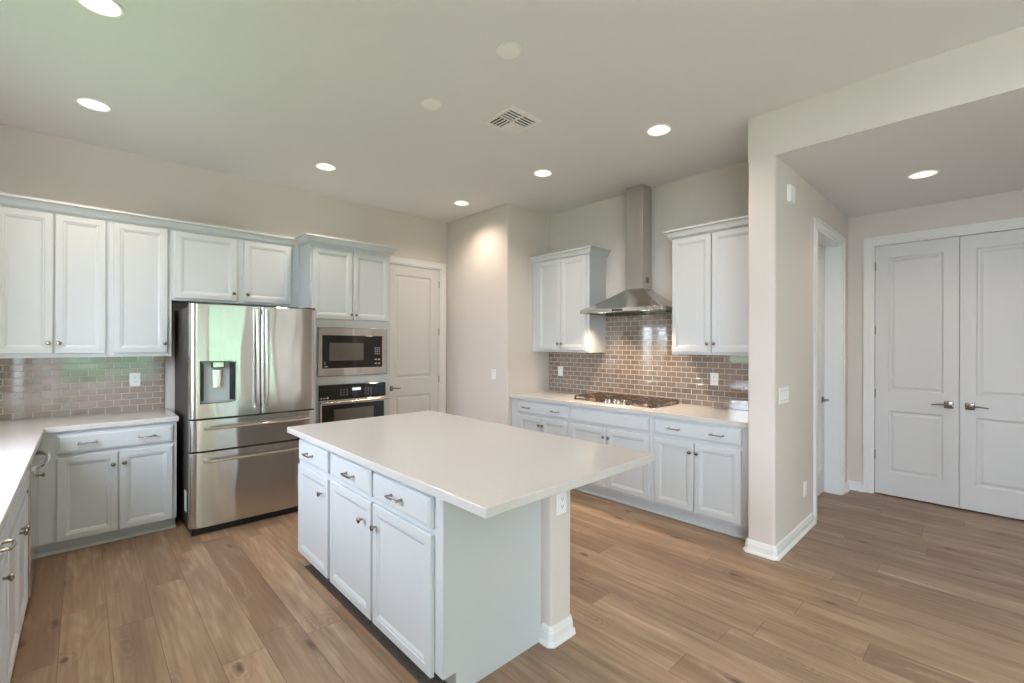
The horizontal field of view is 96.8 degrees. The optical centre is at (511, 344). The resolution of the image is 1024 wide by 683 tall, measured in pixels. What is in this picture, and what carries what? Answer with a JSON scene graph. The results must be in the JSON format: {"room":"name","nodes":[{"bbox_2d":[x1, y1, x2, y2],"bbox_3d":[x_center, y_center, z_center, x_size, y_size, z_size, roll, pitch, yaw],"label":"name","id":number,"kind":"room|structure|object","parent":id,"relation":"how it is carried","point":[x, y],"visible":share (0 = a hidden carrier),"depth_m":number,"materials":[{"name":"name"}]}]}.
{"room":"kitchen","nodes":[
{"label":"kitchen","id":0,"kind":"room"},
{"bbox_2d":[0,123,446,507],"bbox_3d":[-2.363,-0.080,4.947,5.310,3.148,0.200,0,0,-43],"label":"wall","id":1,"kind":"structure","parent":0,"point":[35,164],"depth_m":4.16,"materials":[{"name":"white paint"}]},
{"bbox_2d":[0,206,108,357],"bbox_3d":[-3.499,-0.441,3.483,0.607,1.080,0.370,0,0,-43],"label":"upper cabinet","id":2,"kind":"object","parent":1,"relation":"attached to","point":[54,268],"visible":1,"depth_m":3.37,"materials":[{"name":"grey paint"}]},
{"bbox_2d":[0,192,294,246],"bbox_3d":[-2.881,-1.014,3.835,1.986,0.080,0.063,0,0,-43],"label":"crown molding","id":3,"kind":"structure","parent":2,"relation":"attached to","point":[8,200],"depth_m":3.67,"materials":[{"name":"grey paint"}]},
{"bbox_2d":[0,356,164,420],"bbox_3d":[-3.618,0.337,3.620,1.361,0.478,0.008,0,0,-43],"label":"backsplash","id":4,"kind":"structure","parent":1,"relation":"attached to","point":[30,388],"depth_m":3.69,"materials":[{"name":"tile"}]},
{"bbox_2d":[129,373,140,386],"bbox_3d":[-3.266,0.305,3.942,0.074,0.118,0.009,0,0,-43],"label":"wall outlet","id":5,"kind":"object","parent":4,"relation":"attached to","point":[135,378],"visible":1,"depth_m":3.94,"materials":[{"name":"white plastic"}]},
{"bbox_2d":[109,221,171,356],"bbox_3d":[-3.132,-0.440,3.828,0.400,1.080,0.370,0,0,-43],"label":"upper cabinet","id":6,"kind":"object","parent":1,"relation":"attached to","point":[140,257],"visible":0.94,"depth_m":3.71,"materials":[{"name":"grey paint"}]},
{"bbox_2d":[172,230,299,307],"bbox_3d":[-2.609,-0.677,4.321,1.036,0.604,0.370,0,0,-43],"label":"upper cabinet","id":7,"kind":"object","parent":1,"relation":"attached to","point":[207,269],"visible":0.94,"depth_m":4.16,"materials":[{"name":"grey paint"}]},
{"bbox_2d":[390,264,439,414],"bbox_3d":[-1.256,0.244,5.856,0.796,2.481,0.101,0,0,-43],"label":"door","id":8,"kind":"structure","parent":1,"relation":"in","point":[414,291],"depth_m":5.87,"materials":[{"name":"white paint"}]},
{"bbox_2d":[390,256,445,412],"bbox_3d":[-1.293,0.204,5.884,0.962,2.585,0.135,0,0,-43],"label":"trim","id":9,"kind":"structure","parent":1,"relation":"attached to","point":[441,267],"depth_m":6.13,"materials":[{"name":"white paint"}]},
{"bbox_2d":[446,203,549,425],"bbox_3d":[-0.206,-0.074,6.070,0.830,3.148,1.325,0,0,-43],"label":"wall","id":10,"kind":"structure","parent":0,"point":[489,294],"depth_m":5.59,"materials":[{"name":"white paint"}]},
{"bbox_2d":[492,369,495,378],"bbox_3d":[-0.223,0.357,5.475,0.010,0.118,0.074,0,0,-43],"label":"light switch","id":11,"kind":"object","parent":10,"relation":"attached to","point":[493,370],"visible":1,"depth_m":5.46,"materials":[{"name":"white plastic"}]},
{"bbox_2d":[0,0,1023,222],"bbox_3d":[0.619,-1.746,1.899,5.460,0.200,8.620,0,0,-43],"label":"ceiling","id":12,"kind":"structure","parent":0,"point":[267,91],"depth_m":2.81,"materials":[{"name":"white paint"}]},
{"bbox_2d":[74,97,112,111],"bbox_3d":[-2.886,-1.683,3.141,0.198,0.069,0.198,0,0,-43],"label":"recessed light","id":13,"kind":"object","parent":12,"relation":"in","point":[93,104],"visible":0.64,"depth_m":3.18,"materials":[{"name":"white paint"}]},
{"bbox_2d":[74,0,124,18],"bbox_3d":[-2.004,-1.681,2.205,0.198,0.069,0.198,0,0,-43],"label":"recessed light","id":14,"kind":"object","parent":12,"relation":"in","point":[106,8],"visible":0.98,"depth_m":2.26,"materials":[{"name":"white paint"}]},
{"bbox_2d":[314,162,336,170],"bbox_3d":[-1.732,-1.680,4.229,0.198,0.069,0.198,0,0,-43],"label":"recessed light","id":15,"kind":"object","parent":12,"relation":"in","point":[321,165],"visible":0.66,"depth_m":4.29,"materials":[{"name":"white paint"}]},
{"bbox_2d":[421,98,440,109],"bbox_3d":[-0.556,-1.642,3.121,0.140,0.014,0.140,0,0,-43],"label":"ceiling disc","id":16,"kind":"object","parent":12,"relation":"attached to","point":[429,104],"visible":1,"depth_m":3.10,"materials":[{"name":"white paint"}]},
{"bbox_2d":[453,200,469,205],"bbox_3d":[-0.587,-1.677,5.309,0.198,0.069,0.198,0,0,-43],"label":"recessed light","id":17,"kind":"object","parent":12,"relation":"in","point":[459,202],"visible":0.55,"depth_m":5.37,"materials":[{"name":"white paint"}]},
{"bbox_2d":[497,42,521,58],"bbox_3d":[-0.017,-1.641,2.549,0.140,0.014,0.140,0,0,-43],"label":"ceiling disc","id":18,"kind":"object","parent":12,"relation":"attached to","point":[507,50],"visible":1,"depth_m":2.53,"materials":[{"name":"white paint"}]},
{"bbox_2d":[482,105,542,135],"bbox_3d":[0.002,-1.643,3.355,0.318,0.010,0.316,0,0,-43],"label":"ceiling vent","id":19,"kind":"object","parent":12,"relation":"in","point":[511,120],"visible":1,"depth_m":3.35,"materials":[{"name":"white metal"}]},
{"bbox_2d":[532,169,552,176],"bbox_3d":[0.295,-1.675,4.373,0.198,0.069,0.198,0,0,-43],"label":"recessed light","id":20,"kind":"object","parent":12,"relation":"in","point":[540,172],"visible":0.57,"depth_m":4.43,"materials":[{"name":"white paint"}]},
{"bbox_2d":[645,124,671,135],"bbox_3d":[1.127,-1.673,3.491,0.198,0.069,0.198,0,0,-43],"label":"recessed light","id":21,"kind":"object","parent":12,"relation":"in","point":[658,129],"visible":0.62,"depth_m":3.55,"materials":[{"name":"white paint"}]},
{"bbox_2d":[10,489,1023,682],"bbox_3d":[1.155,1.528,2.412,6.956,0.050,8.620,0,0,-43],"label":"floor","id":22,"kind":"structure","parent":0,"point":[883,588],"depth_m":2.58,"materials":[{"name":"brown wood"}]},
{"bbox_2d":[0,517,16,682],"bbox_3d":[-2.005,1.058,1.394,0.656,0.874,0.615,0,0,-43],"label":"base cabinet","id":23,"kind":"object","parent":22,"relation":"on","point":[4,537],"visible":0.95,"depth_m":1.75,"materials":[{"name":"grey paint"}]},
{"bbox_2d":[0,409,178,534],"bbox_3d":[-2.558,0.599,2.517,1.391,0.039,3.050,0,0,-43],"label":"countertop","id":24,"kind":"structure","parent":23,"relation":"on","point":[20,440],"depth_m":3.02,"materials":[{"name":"white stone"}]},
{"bbox_2d":[5,470,29,682],"bbox_3d":[-2.539,1.056,1.951,0.643,0.874,0.920,0,0,-43],"label":"base cabinet","id":25,"kind":"object","parent":22,"relation":"on","point":[17,595],"visible":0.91,"depth_m":2.10,"materials":[{"name":"grey paint"}]},
{"bbox_2d":[26,447,50,597],"bbox_3d":[-3.046,1.058,2.529,0.673,0.868,0.595,0,0,-43],"label":"dishwasher","id":26,"kind":"object","parent":22,"relation":"on","point":[32,490],"visible":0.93,"depth_m":2.62,"materials":[{"name":"grey paint"}]},
{"bbox_2d":[38,469,44,550],"bbox_3d":[-3.375,1.054,2.837,0.643,0.874,0.285,0,0,-43],"label":"base cabinet","id":27,"kind":"object","parent":22,"relation":"on","point":[43,473],"visible":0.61,"depth_m":3.05,"materials":[{"name":"grey paint"}]},
{"bbox_2d":[38,421,176,557],"bbox_3d":[-3.176,1.054,3.595,0.787,0.874,0.651,0,0,-43],"label":"base cabinet","id":28,"kind":"object","parent":22,"relation":"on","point":[101,485],"visible":0.91,"depth_m":3.38,"materials":[{"name":"grey paint"}]},
{"bbox_2d":[175,301,315,535],"bbox_3d":[-2.383,0.581,4.091,0.954,1.826,0.900,0,0,-43],"label":"refrigerator","id":29,"kind":"object","parent":22,"relation":"on","point":[245,375],"visible":0.94,"depth_m":3.75,"materials":[{"name":"grey metal"}]},
{"bbox_2d":[298,438,331,578],"bbox_3d":[-1.087,1.060,3.130,0.658,0.874,0.559,0,0,-43],"label":"base cabinet","id":30,"kind":"object","parent":22,"relation":"on","point":[314,477],"visible":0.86,"depth_m":2.91,"materials":[{"name":"grey paint"}]},
{"bbox_2d":[295,233,397,423],"bbox_3d":[-1.821,0.222,4.853,0.966,2.546,0.676,0,0,-43],"label":"tall cabinet","id":31,"kind":"object","parent":22,"relation":"on","point":[346,282],"visible":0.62,"depth_m":4.60,"materials":[{"name":"grey paint"}]},
{"bbox_2d":[317,327,386,376],"bbox_3d":[-1.772,0.088,4.823,0.734,0.510,0.481,0,0,-43],"label":"microwave","id":32,"kind":"object","parent":31,"relation":"in","point":[340,351],"visible":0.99,"depth_m":4.62,"materials":[{"name":"silver metal"}]},
{"bbox_2d":[318,382,387,422],"bbox_3d":[-1.768,0.763,4.809,0.700,0.718,0.590,0,0,-43],"label":"wall oven","id":33,"kind":"object","parent":31,"relation":"in","point":[336,402],"visible":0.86,"depth_m":4.62,"materials":[{"name":"silver metal"}]},
{"bbox_2d":[304,564,446,682],"bbox_3d":[-0.830,1.497,2.524,0.090,0.001,1.565,0,0,-43],"label":"toe kick","id":34,"kind":"object","parent":22,"relation":"on","point":[402,658],"visible":0.67,"depth_m":2.35,"materials":[{"name":"grey wood"}]},
{"bbox_2d":[330,452,540,682],"bbox_3d":[-0.493,1.062,2.502,0.660,0.874,1.168,0,0,-43],"label":"base cabinet","id":35,"kind":"object","parent":22,"relation":"on","point":[457,590],"visible":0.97,"depth_m":2.12,"materials":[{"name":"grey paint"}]},
{"bbox_2d":[287,411,654,518],"bbox_3d":[-0.409,0.604,2.824,1.189,0.039,2.174,0,0,-43],"label":"countertop","id":36,"kind":"structure","parent":35,"relation":"on","point":[484,469],"depth_m":2.38,"materials":[{"name":"white stone"}]},
{"bbox_2d":[512,398,569,436],"bbox_3d":[0.517,1.064,5.230,0.723,0.874,0.873,0,0,-43],"label":"base cabinet","id":37,"kind":"object","parent":22,"relation":"on","point":[551,418],"visible":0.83,"depth_m":4.97,"materials":[{"name":"grey paint"}]},
{"bbox_2d":[570,405,655,512],"bbox_3d":[1.143,1.066,4.575,0.710,0.874,0.938,0,0,-43],"label":"base cabinet","id":38,"kind":"object","parent":22,"relation":"on","point":[633,487],"visible":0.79,"depth_m":4.25,"materials":[{"name":"grey paint"}]},
{"bbox_2d":[653,416,747,539],"bbox_3d":[1.747,1.067,3.926,0.723,0.874,0.834,0,0,-43],"label":"base cabinet","id":39,"kind":"object","parent":22,"relation":"on","point":[700,469],"visible":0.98,"depth_m":3.69,"materials":[{"name":"grey paint"}]},
{"bbox_2d":[510,391,747,427],"bbox_3d":[1.133,0.609,4.596,0.684,0.039,2.656,0,0,-43],"label":"countertop","id":40,"kind":"structure","parent":39,"relation":"on","point":[714,415],"depth_m":4.12,"materials":[{"name":"white stone"}]},
{"bbox_2d":[573,392,678,408],"bbox_3d":[1.150,0.566,4.663,0.495,0.046,0.955,0,0,-43],"label":"gas cooktop","id":41,"kind":"object","parent":40,"relation":"in","point":[618,399],"visible":1,"depth_m":4.56,"materials":[{"name":"silver metal"}]},
{"bbox_2d":[541,490,569,626],"bbox_3d":[-0.364,1.062,2.975,0.156,0.875,1.795,0,0,-43],"label":"wall","id":42,"kind":"structure","parent":0,"point":[555,530],"depth_m":2.30,"materials":[{"name":"white paint"}]},
{"bbox_2d":[538,614,575,648],"bbox_3d":[-0.366,1.454,2.975,0.216,0.090,1.855,0,0,-43],"label":"baseboard","id":43,"kind":"structure","parent":42,"relation":"attached to","point":[553,636],"depth_m":2.29,"materials":[{"name":"white paint"}]},
{"bbox_2d":[556,491,565,515],"bbox_3d":[0.254,0.806,2.318,0.074,0.118,0.009,0,0,-43],"label":"wall outlet","id":44,"kind":"object","parent":42,"relation":"attached to","point":[560,498],"visible":0.98,"depth_m":2.31,"materials":[{"name":"white plastic"}]},
{"bbox_2d":[549,161,748,410],"bbox_3d":[1.434,-0.070,4.878,0.120,3.148,2.660,0,0,-43],"label":"wall","id":45,"kind":"structure","parent":0,"point":[723,193],"depth_m":4.68,"materials":[{"name":"white paint"}]},
{"bbox_2d":[529,245,610,352],"bbox_3d":[0.661,-0.485,5.339,0.373,1.154,0.923,0,0,-43],"label":"upper cabinet","id":46,"kind":"object","parent":45,"relation":"attached to","point":[566,283],"visible":1,"depth_m":5.17,"materials":[{"name":"grey paint"}]},
{"bbox_2d":[580,184,671,315],"bbox_3d":[1.217,-0.983,4.671,0.484,1.321,0.916,0,0,-43],"label":"range hood","id":47,"kind":"object","parent":45,"relation":"attached to","point":[638,296],"visible":0.9,"depth_m":4.69,"materials":[{"name":"silver metal"}]},
{"bbox_2d":[549,312,747,409],"bbox_3d":[1.386,0.131,4.833,0.008,0.916,2.656,0,0,-43],"label":"backsplash","id":48,"kind":"structure","parent":45,"relation":"attached to","point":[638,359],"depth_m":4.77,"materials":[{"name":"tile"}]},
{"bbox_2d":[558,366,562,375],"bbox_3d":[0.601,0.334,5.654,0.010,0.118,0.074,0,0,-43],"label":"light switch","id":49,"kind":"object","parent":48,"relation":"attached to","point":[560,368],"visible":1,"depth_m":5.65,"materials":[{"name":"white plastic"}]},
{"bbox_2d":[710,373,717,385],"bbox_3d":[1.901,0.327,4.276,0.009,0.118,0.074,0,0,-43],"label":"wall outlet","id":50,"kind":"object","parent":48,"relation":"attached to","point":[713,376],"visible":1,"depth_m":4.27,"materials":[{"name":"white plastic"}]},
{"bbox_2d":[663,215,748,355],"bbox_3d":[1.858,-0.482,4.070,0.373,1.154,0.900,0,0,-43],"label":"upper cabinet","id":51,"kind":"object","parent":45,"relation":"attached to","point":[710,261],"visible":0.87,"depth_m":3.99,"materials":[{"name":"grey paint"}]},
{"bbox_2d":[748,155,847,545],"bbox_3d":[2.651,-0.067,4.114,2.449,3.148,0.242,0,0,-43],"label":"wall","id":52,"kind":"structure","parent":0,"point":[781,233],"depth_m":3.30,"materials":[{"name":"white paint"}]},
{"bbox_2d":[743,512,816,560],"bbox_3d":[2.119,1.461,3.575,1.000,0.090,0.242,0,0,-43],"label":"baseboard","id":53,"kind":"structure","parent":52,"relation":"attached to","point":[775,553],"depth_m":3.30,"materials":[{"name":"white paint"}]},
{"bbox_2d":[779,386,788,404],"bbox_3d":[1.964,0.367,3.294,0.206,0.118,0.010,0,0,-43],"label":"light switch","id":54,"kind":"object","parent":52,"relation":"attached to","point":[783,391],"visible":1,"depth_m":3.28,"materials":[{"name":"white plastic"}]},
{"bbox_2d":[787,184,794,204],"bbox_3d":[2.080,-1.118,3.387,0.110,0.124,0.028,0,0,-43],"label":"door chime","id":55,"kind":"object","parent":52,"relation":"attached to","point":[790,188],"visible":1,"depth_m":3.36,"materials":[{"name":"white plastic"}]},
{"bbox_2d":[803,481,806,496],"bbox_3d":[2.378,1.171,3.687,0.074,0.118,0.009,0,0,-43],"label":"wall outlet","id":56,"kind":"object","parent":52,"relation":"attached to","point":[805,482],"visible":1,"depth_m":3.67,"materials":[{"name":"white plastic"}]},
{"bbox_2d":[817,244,828,496],"bbox_3d":[2.866,0.255,4.322,0.915,2.481,0.101,0,0,-43],"label":"door","id":57,"kind":"structure","parent":52,"relation":"in","point":[821,250],"depth_m":4.55,"materials":[{"name":"white paint"}]},
{"bbox_2d":[813,217,844,521],"bbox_3d":[2.901,0.215,4.295,1.085,2.585,0.202,0,0,-43],"label":"trim","id":58,"kind":"structure","parent":52,"relation":"attached to","point":[833,242],"depth_m":4.57,"materials":[{"name":"white paint"}]},
{"bbox_2d":[845,480,862,493],"bbox_3d":[3.485,1.464,4.643,0.206,0.090,0.138,0,0,-43],"label":"baseboard","id":59,"kind":"structure","parent":52,"relation":"attached to","point":[849,485],"depth_m":4.69,"materials":[{"name":"white paint"}]},
{"bbox_2d":[748,26,1023,162],"bbox_3d":[2.544,-1.483,2.557,0.150,0.316,2.235,0,0,-43],"label":"wall header","id":60,"kind":"structure","parent":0,"point":[992,66],"depth_m":2.71,"materials":[{"name":"white paint"}]},
{"bbox_2d":[774,88,1023,217],"bbox_3d":[3.467,-1.422,3.255,2.447,0.200,2.183,0,0,-43],"label":"ceiling","id":61,"kind":"structure","parent":0,"point":[977,147],"depth_m":3.27,"materials":[{"name":"white paint"}]},
{"bbox_2d":[906,169,940,178],"bbox_3d":[3.194,-1.350,3.534,0.198,0.069,0.198,0,0,-43],"label":"recessed light","id":62,"kind":"object","parent":61,"relation":"in","point":[925,173],"visible":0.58,"depth_m":3.57,"materials":[{"name":"white paint"}]},
{"bbox_2d":[847,189,1023,482],"bbox_3d":[4.327,-0.063,4.049,0.200,3.148,2.153,0,0,-43],"label":"wall","id":63,"kind":"structure","parent":0,"point":[1007,205],"depth_m":4.61,"materials":[{"name":"white paint"}]},
{"bbox_2d":[874,236,959,507],"bbox_3d":[3.873,0.254,4.386,0.101,2.488,0.624,0,0,-43],"label":"door","id":64,"kind":"structure","parent":63,"relation":"in","point":[917,284],"depth_m":4.37,"materials":[{"name":"white paint"}]},
{"bbox_2d":[863,217,1023,492],"bbox_3d":[4.122,0.215,4.189,0.135,2.592,1.402,0,0,-43],"label":"trim","id":65,"kind":"structure","parent":63,"relation":"attached to","point":[869,244],"depth_m":4.61,"materials":[{"name":"white paint"}]},
{"bbox_2d":[959,229,1023,519],"bbox_3d":[4.304,0.255,3.929,0.101,2.488,0.624,0,0,-43],"label":"door","id":66,"kind":"structure","parent":63,"relation":"in","point":[991,415],"depth_m":4.02,"materials":[{"name":"white paint"}]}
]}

